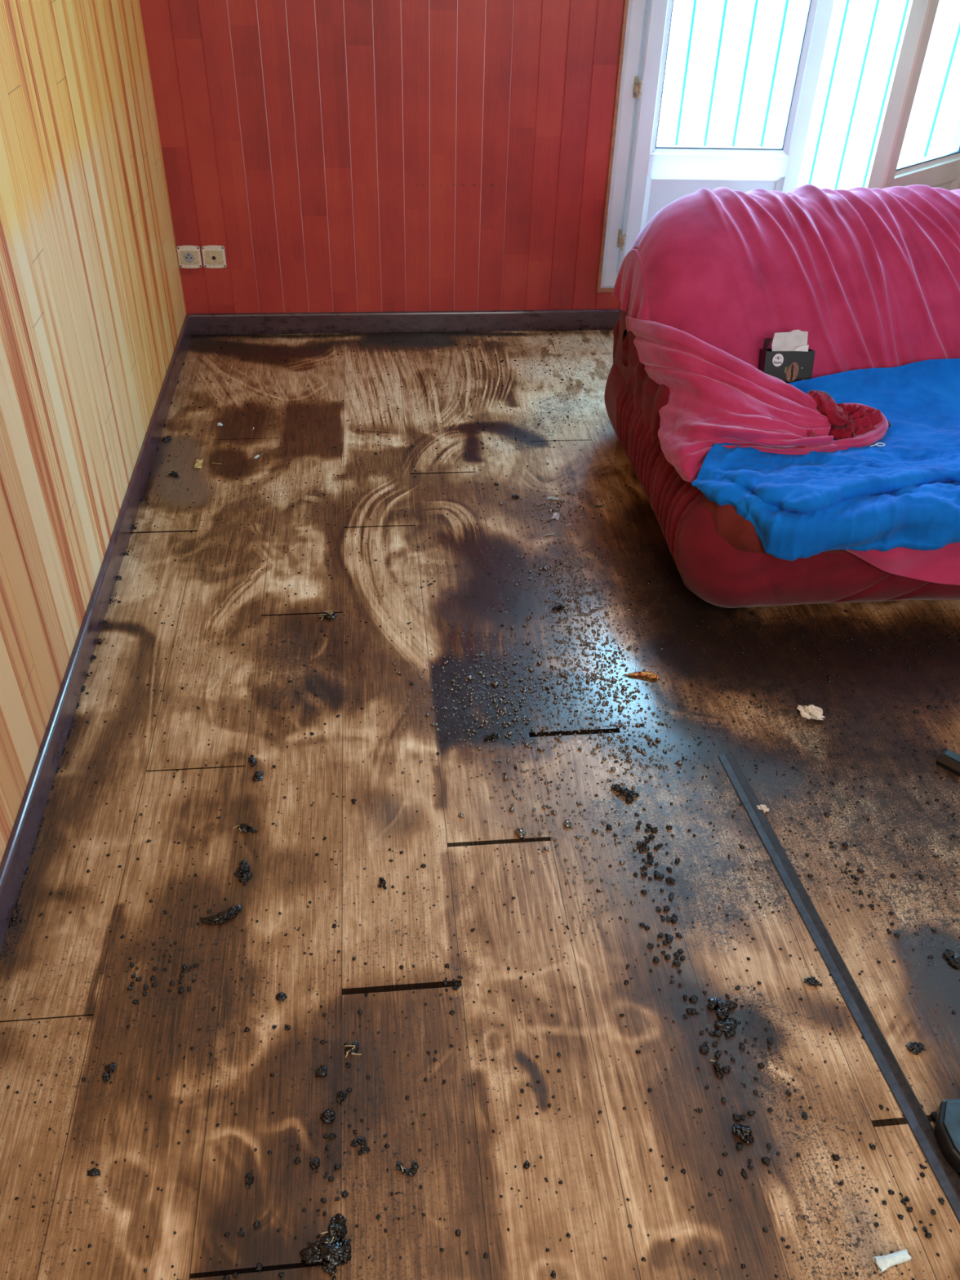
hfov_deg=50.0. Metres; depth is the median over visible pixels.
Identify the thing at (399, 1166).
clump
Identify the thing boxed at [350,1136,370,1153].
clump
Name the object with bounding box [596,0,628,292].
trim
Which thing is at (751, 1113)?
crumb
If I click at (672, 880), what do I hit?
crumb
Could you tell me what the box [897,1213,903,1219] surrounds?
crumb
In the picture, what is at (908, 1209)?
crumb
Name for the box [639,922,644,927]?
crumb
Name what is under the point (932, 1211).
crumb
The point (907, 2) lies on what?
balcony railing
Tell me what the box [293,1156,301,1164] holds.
crumb
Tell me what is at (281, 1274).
crumb
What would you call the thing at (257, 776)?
clump
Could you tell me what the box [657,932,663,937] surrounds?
crumb
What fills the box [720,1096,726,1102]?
crumb
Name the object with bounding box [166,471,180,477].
clump
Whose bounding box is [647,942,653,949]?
crumb
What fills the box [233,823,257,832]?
clump
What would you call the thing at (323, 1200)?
crumb
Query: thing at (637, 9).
trim
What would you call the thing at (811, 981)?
clump
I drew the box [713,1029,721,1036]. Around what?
crumb
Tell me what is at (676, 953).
crumb
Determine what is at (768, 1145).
crumb
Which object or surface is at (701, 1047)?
crumb
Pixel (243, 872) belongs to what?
clump
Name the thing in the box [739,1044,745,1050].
crumb
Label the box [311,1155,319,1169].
clump
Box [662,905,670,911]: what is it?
crumb
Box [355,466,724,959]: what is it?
debris
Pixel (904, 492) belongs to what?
blanket
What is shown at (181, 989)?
crumb
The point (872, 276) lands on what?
drape
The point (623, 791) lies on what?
clump
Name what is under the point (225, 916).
clump
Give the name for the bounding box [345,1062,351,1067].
crumb
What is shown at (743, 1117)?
crumb
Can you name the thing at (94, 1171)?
clump
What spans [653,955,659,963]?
crumb
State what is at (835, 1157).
soot grit
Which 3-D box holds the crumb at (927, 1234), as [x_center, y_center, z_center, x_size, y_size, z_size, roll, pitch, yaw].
[0.618,0.820,1.418,0.010,0.004,0.008,-7,39,-12]
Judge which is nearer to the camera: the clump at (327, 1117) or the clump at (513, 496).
the clump at (327, 1117)
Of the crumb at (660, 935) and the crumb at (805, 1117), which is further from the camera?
the crumb at (660, 935)
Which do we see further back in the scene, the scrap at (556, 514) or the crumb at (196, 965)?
the scrap at (556, 514)
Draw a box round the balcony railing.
[674,0,959,189]
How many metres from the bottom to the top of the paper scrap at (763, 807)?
0.011 m
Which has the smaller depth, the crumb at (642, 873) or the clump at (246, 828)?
the crumb at (642, 873)
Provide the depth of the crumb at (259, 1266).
1.36 m
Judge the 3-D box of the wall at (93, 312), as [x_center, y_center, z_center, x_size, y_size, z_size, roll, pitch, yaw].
[-0.840,-0.322,0.789,0.150,2.500,6.000,-2,38,-6]
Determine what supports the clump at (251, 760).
on the floor
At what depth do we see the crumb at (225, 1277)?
1.35 m
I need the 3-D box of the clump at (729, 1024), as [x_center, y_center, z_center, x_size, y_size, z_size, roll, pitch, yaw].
[0.398,0.621,1.663,0.042,0.006,0.027,-2,38,-6]
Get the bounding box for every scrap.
[546,495,559,500]
[551,511,559,519]
[756,804,768,813]
[796,704,825,719]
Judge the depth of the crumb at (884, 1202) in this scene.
1.45 m
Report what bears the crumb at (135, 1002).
on the floor
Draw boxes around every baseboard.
[0,315,192,953]
[189,309,620,334]
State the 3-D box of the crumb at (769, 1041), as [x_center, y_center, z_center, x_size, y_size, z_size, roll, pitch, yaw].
[0.462,0.640,1.643,0.010,0.005,0.011,26,44,28]
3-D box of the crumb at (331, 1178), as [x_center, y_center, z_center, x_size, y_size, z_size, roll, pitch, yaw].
[-0.211,0.761,1.456,0.008,0.005,0.009,28,44,29]
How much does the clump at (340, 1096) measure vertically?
0.012 m
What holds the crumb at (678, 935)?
on the floor
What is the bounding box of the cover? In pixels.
[612,183,959,585]
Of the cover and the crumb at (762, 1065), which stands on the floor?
the crumb at (762, 1065)
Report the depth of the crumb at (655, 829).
1.99 m
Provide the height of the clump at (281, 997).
0.012 m
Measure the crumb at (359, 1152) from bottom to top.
0.004 m
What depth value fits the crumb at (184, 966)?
1.72 m
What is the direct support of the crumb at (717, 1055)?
on the floor
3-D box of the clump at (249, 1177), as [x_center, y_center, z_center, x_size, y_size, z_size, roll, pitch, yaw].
[-0.325,0.759,1.450,0.013,0.011,0.022,-2,38,-6]
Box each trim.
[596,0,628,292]
[600,0,648,288]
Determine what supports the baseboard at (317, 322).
attached to the wall at (340, 155)
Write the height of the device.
0.041 m
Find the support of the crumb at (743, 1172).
on the floor
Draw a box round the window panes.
[656,24,959,190]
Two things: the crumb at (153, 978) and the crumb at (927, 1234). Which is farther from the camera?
the crumb at (153, 978)
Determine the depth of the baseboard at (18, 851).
2.25 m
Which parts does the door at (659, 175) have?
panel, rail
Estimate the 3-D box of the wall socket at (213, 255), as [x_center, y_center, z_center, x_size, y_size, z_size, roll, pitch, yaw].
[-0.969,-1.395,3.750,0.081,0.081,0.013,-2,38,-6]
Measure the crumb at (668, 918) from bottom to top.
0.005 m
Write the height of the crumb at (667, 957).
0.006 m
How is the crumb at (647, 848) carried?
on the floor
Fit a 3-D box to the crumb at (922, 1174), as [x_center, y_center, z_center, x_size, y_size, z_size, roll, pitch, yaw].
[0.638,0.770,1.483,0.008,0.004,0.008,-12,40,-17]
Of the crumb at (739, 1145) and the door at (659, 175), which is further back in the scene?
the door at (659, 175)
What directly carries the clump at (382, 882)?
on the floor
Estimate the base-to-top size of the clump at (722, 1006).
0.012 m
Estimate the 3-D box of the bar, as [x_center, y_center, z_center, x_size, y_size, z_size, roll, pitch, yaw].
[1.056,0.294,2.097,0.246,0.031,0.040,32,46,33]
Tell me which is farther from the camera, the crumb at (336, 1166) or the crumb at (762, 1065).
the crumb at (762, 1065)
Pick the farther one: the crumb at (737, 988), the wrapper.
the wrapper
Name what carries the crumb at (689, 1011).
on the floor
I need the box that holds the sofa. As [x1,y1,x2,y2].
[604,293,959,608]
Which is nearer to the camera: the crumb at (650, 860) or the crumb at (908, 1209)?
the crumb at (908, 1209)
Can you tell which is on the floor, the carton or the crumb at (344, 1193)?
the crumb at (344, 1193)
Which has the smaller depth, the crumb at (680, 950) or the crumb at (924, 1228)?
the crumb at (924, 1228)
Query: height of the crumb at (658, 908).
0.006 m
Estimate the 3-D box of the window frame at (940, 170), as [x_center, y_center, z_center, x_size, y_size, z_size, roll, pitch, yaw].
[1.570,-2.087,3.280,0.615,1.929,0.058,-28,47,-33]
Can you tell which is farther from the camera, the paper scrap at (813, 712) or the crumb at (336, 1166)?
the paper scrap at (813, 712)
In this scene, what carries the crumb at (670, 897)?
on the floor
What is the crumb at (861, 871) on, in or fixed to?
on the floor
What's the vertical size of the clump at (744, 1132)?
0.016 m
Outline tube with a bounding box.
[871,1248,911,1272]
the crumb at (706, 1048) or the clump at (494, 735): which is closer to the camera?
the crumb at (706, 1048)
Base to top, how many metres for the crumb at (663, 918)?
0.004 m
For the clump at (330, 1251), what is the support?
on the floor
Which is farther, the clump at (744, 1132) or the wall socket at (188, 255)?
the wall socket at (188, 255)
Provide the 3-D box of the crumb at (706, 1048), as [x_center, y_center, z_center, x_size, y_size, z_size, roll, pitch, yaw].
[0.357,0.647,1.629,0.010,0.006,0.014,20,41,22]
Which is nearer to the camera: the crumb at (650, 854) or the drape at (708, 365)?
the crumb at (650, 854)
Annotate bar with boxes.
[935,747,959,776]
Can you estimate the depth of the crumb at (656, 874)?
1.90 m
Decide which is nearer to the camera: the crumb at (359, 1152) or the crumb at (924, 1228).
the crumb at (924, 1228)
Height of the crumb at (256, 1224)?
0.005 m
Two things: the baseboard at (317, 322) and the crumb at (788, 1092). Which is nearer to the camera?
the crumb at (788, 1092)
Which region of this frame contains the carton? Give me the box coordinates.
[758,329,815,383]
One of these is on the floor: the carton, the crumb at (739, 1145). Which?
the crumb at (739, 1145)
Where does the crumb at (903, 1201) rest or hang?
on the floor
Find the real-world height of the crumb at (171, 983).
0.004 m
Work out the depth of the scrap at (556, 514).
2.92 m
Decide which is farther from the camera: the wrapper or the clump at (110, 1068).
the wrapper
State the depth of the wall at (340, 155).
3.59 m
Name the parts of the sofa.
backrest, armrest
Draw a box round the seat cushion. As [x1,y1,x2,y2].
[674,466,848,555]
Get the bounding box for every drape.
[612,183,959,378]
[626,315,836,483]
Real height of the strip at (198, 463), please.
0.007 m
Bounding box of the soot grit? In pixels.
[0,331,959,1279]
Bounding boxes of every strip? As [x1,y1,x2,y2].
[194,458,203,468]
[717,753,959,1223]
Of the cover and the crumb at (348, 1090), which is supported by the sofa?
the cover
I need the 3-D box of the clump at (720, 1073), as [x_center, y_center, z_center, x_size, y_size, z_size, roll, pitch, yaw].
[0.370,0.665,1.601,0.013,0.012,0.031,-13,40,-18]
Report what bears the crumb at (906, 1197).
on the floor
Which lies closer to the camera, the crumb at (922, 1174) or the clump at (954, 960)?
the crumb at (922, 1174)
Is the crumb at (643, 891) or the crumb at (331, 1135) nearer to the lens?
the crumb at (331, 1135)
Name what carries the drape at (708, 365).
hanging from the cover
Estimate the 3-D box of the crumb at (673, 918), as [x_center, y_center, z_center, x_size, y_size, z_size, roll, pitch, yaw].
[0.343,0.495,1.825,0.013,0.006,0.014,24,43,26]
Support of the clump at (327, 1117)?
on the floor
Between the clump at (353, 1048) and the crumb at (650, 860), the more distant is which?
the crumb at (650, 860)
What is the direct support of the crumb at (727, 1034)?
on the floor
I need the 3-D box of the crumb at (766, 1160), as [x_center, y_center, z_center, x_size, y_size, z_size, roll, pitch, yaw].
[0.414,0.753,1.492,0.014,0.008,0.013,13,39,14]
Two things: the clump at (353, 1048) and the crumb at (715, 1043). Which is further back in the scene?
the crumb at (715, 1043)
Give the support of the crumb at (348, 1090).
on the floor
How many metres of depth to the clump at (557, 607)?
2.56 m
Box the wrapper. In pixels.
[626,671,658,679]
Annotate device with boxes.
[930,1098,959,1177]
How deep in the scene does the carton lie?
2.70 m
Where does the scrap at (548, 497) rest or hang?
on the floor
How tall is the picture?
0.051 m
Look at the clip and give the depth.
2.54 m
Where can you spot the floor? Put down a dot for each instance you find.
(113, 1221)
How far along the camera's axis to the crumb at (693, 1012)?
1.68 m
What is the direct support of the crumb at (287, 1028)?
on the floor
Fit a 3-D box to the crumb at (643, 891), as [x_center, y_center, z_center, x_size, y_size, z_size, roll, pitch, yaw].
[0.298,0.458,1.872,0.013,0.006,0.011,13,39,14]
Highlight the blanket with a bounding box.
[691,358,959,560]
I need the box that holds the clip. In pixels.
[869,442,884,446]
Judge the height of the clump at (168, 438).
0.013 m
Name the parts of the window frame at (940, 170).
rail, panel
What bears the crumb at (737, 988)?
on the floor
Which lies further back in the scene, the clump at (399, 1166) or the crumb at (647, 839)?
the crumb at (647, 839)
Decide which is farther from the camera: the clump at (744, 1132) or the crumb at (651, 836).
the crumb at (651, 836)
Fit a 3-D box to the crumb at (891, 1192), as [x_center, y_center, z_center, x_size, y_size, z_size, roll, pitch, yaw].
[0.584,0.784,1.463,0.009,0.004,0.008,9,38,9]
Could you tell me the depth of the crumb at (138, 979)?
1.70 m
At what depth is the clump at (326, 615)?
2.50 m
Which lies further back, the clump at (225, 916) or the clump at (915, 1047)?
the clump at (225, 916)
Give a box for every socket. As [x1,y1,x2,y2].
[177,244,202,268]
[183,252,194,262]
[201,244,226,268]
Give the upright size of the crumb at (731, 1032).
0.007 m
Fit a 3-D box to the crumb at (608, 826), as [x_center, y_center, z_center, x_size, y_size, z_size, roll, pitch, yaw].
[0.250,0.361,1.994,0.012,0.007,0.015,-3,38,-6]
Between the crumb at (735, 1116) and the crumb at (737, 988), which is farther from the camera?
the crumb at (737, 988)
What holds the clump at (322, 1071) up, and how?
on the floor
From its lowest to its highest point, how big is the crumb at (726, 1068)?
0.008 m
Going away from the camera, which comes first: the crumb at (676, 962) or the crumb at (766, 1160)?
the crumb at (766, 1160)
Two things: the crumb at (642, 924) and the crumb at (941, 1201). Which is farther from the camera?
the crumb at (642, 924)
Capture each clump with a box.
[87,1167,100,1176]
[102,1062,117,1081]
[161,435,172,441]
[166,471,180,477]
[200,904,242,924]
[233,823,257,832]
[233,858,252,882]
[244,1172,253,1188]
[248,754,256,767]
[252,770,263,781]
[275,991,287,1001]
[298,1213,351,1276]
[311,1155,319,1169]
[315,1065,327,1077]
[318,610,337,621]
[320,1109,335,1123]
[336,1090,346,1102]
[343,1040,361,1057]
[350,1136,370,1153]
[377,876,386,889]
[395,1160,418,1177]
[483,732,498,739]
[511,493,519,498]
[551,604,564,610]
[610,783,639,802]
[706,997,737,1019]
[710,1059,724,1078]
[713,1017,737,1031]
[732,1124,754,1144]
[804,976,819,986]
[905,1041,924,1054]
[943,948,959,968]
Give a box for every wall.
[0,0,186,864]
[139,0,624,315]
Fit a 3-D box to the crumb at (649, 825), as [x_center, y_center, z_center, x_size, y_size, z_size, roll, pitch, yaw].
[0.329,0.361,1.999,0.011,0.006,0.013,-8,39,-13]
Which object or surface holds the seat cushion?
on the sofa
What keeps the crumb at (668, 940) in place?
on the floor
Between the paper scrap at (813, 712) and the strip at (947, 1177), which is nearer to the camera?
the strip at (947, 1177)
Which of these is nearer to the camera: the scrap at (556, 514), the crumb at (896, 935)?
the crumb at (896, 935)
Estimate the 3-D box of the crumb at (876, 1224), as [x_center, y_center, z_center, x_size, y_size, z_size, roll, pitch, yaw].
[0.550,0.810,1.428,0.008,0.004,0.007,-16,41,-22]
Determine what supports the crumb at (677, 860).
on the floor
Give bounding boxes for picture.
[786,362,798,382]
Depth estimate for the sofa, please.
2.50 m
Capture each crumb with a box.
[132,999,138,1004]
[135,976,141,982]
[150,976,155,981]
[168,980,174,985]
[177,986,185,994]
[182,964,187,970]
[192,963,199,968]
[222,1274,229,1279]
[237,1230,244,1237]
[253,1220,260,1227]
[255,1262,262,1271]
[278,1271,284,1278]
[284,1024,290,1031]
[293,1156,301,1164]
[320,1197,326,1203]
[324,1144,329,1151]
[328,1133,336,1138]
[328,1175,333,1182]
[333,1163,341,1170]
[342,1190,349,1198]
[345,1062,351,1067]
[346,1087,352,1092]
[357,1149,362,1155]
[606,823,612,829]
[636,840,643,847]
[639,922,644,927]
[640,871,647,876]
[640,889,647,894]
[644,836,650,842]
[644,845,649,851]
[646,823,652,828]
[646,851,652,857]
[647,857,653,863]
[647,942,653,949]
[648,833,654,838]
[650,826,657,833]
[653,871,660,878]
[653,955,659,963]
[655,906,662,912]
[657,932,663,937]
[660,915,666,921]
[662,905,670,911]
[664,954,671,959]
[665,936,671,942]
[666,915,671,922]
[668,894,673,900]
[669,876,675,883]
[671,915,677,923]
[671,959,680,966]
[672,951,679,956]
[674,857,679,863]
[675,932,682,938]
[677,948,684,953]
[685,1008,692,1013]
[688,995,697,1002]
[690,1008,696,1015]
[699,1045,706,1053]
[703,1044,708,1053]
[712,1040,718,1046]
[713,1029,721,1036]
[714,1051,719,1058]
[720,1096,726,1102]
[721,1065,730,1072]
[724,1031,730,1038]
[726,1029,735,1035]
[732,1112,741,1120]
[734,985,740,990]
[736,1142,743,1151]
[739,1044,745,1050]
[739,1115,746,1120]
[740,1168,746,1177]
[746,1109,755,1115]
[757,1062,764,1068]
[760,1156,770,1165]
[766,1037,773,1044]
[766,1142,771,1149]
[786,1089,791,1096]
[801,1115,808,1119]
[857,868,864,873]
[874,1222,879,1227]
[881,1200,887,1205]
[888,1189,894,1195]
[893,932,899,937]
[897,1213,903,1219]
[900,1198,906,1204]
[904,1195,910,1202]
[906,1207,912,1212]
[920,1171,924,1177]
[922,1226,927,1232]
[924,1231,932,1238]
[930,1208,936,1215]
[937,1197,944,1204]
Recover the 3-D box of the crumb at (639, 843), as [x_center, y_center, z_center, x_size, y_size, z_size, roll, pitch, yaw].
[0.305,0.389,1.960,0.015,0.007,0.014,21,42,23]
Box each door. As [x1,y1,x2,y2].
[617,0,835,271]
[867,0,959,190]
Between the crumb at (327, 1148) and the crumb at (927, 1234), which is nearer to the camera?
the crumb at (927, 1234)
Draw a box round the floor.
[0,329,959,1279]
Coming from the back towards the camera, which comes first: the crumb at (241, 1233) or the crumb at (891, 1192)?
the crumb at (891, 1192)
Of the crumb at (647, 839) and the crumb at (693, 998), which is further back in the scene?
the crumb at (647, 839)

